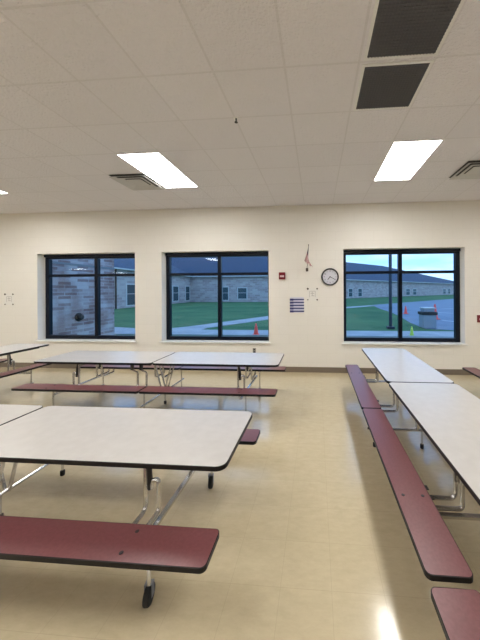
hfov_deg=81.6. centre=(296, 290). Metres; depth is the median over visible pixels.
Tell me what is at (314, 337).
wall
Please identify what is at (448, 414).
table
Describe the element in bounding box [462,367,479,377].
bench
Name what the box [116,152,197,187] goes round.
recessed light
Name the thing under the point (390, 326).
lamp post
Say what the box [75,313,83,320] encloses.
fixture
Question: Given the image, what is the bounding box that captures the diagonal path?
[172,305,371,329]
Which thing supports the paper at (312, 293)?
attached to the wall
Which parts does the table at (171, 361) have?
leg, leg, bench seat, leg, leg, leg, bench seat, leg, leg, leg, bench seat, bench seat, leg, leg, caster post, leg, leg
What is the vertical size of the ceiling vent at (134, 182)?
0.033 m
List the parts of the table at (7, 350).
leg, leg, bench seat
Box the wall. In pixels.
[0,200,479,369]
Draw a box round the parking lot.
[373,299,453,329]
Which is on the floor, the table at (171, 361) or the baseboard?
the table at (171, 361)
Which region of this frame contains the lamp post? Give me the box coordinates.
[386,255,394,328]
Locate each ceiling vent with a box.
[109,173,164,190]
[353,59,433,110]
[364,0,464,60]
[449,160,479,179]
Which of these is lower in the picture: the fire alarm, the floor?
the floor
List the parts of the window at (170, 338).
sill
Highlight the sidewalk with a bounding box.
[114,327,453,337]
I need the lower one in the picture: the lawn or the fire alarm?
the lawn
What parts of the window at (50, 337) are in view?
sill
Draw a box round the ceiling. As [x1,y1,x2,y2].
[0,0,479,213]
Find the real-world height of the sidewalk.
0.030 m
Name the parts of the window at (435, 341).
sill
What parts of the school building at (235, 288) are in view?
pane, pane, pane, pane, pane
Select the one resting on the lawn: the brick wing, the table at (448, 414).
the brick wing
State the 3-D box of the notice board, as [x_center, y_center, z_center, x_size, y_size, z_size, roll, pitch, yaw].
[0.010,0.310,5.904,0.310,0.330,0.013,0,0,4]
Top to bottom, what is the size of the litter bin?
0.960 m
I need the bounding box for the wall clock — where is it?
[321,268,338,285]
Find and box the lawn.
[114,295,453,335]
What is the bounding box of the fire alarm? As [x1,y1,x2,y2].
[279,272,284,278]
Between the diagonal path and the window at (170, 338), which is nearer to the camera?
the window at (170, 338)
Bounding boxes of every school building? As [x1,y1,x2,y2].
[114,256,267,308]
[346,262,453,297]
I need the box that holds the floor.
[0,367,479,639]
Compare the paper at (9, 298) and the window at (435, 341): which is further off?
the paper at (9, 298)
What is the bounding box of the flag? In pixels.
[305,244,312,270]
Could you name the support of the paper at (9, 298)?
attached to the wall
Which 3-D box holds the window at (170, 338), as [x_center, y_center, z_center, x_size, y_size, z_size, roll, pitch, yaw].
[-1.823,0.143,6.170,2.540,2.054,0.315,0,0,4]
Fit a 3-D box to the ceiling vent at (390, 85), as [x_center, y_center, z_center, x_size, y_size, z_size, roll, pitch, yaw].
[0.849,-1.859,2.494,0.568,0.008,0.574,0,0,4]
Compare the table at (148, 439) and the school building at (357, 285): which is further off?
the school building at (357, 285)
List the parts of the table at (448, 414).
bench seat, leg, leg, leg, bench seat, leg, leg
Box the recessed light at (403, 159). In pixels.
[373,139,443,180]
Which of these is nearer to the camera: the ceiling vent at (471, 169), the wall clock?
the ceiling vent at (471, 169)
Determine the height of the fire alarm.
0.154 m
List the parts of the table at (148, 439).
post, bench seat, leg, caster post, leg, bench seat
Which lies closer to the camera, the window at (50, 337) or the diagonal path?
the window at (50, 337)
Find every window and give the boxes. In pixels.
[34,253,136,342]
[159,251,270,343]
[342,248,467,345]
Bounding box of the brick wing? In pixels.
[52,259,114,334]
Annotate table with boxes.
[0,344,49,382]
[0,404,259,607]
[11,351,285,410]
[345,348,479,583]
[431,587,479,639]
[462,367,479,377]
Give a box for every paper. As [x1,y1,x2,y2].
[4,293,13,304]
[307,288,317,299]
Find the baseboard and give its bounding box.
[0,362,471,374]
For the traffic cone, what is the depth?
10.99 m
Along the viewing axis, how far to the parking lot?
23.68 m
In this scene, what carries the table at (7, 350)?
on the floor
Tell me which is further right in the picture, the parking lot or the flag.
the parking lot
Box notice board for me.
[290,297,303,312]
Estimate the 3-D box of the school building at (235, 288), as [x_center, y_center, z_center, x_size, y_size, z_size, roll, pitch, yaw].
[-15.917,-2.574,42.419,31.100,8.900,31.750,0,0,4]
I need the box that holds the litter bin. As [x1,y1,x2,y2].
[418,307,437,327]
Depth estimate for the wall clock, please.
5.84 m
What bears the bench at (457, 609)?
on the floor
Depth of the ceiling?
2.72 m
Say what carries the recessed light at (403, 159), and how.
in the ceiling
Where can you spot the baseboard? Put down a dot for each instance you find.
(3, 364)
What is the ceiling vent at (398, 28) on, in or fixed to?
in the ceiling
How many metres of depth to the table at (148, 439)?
1.73 m

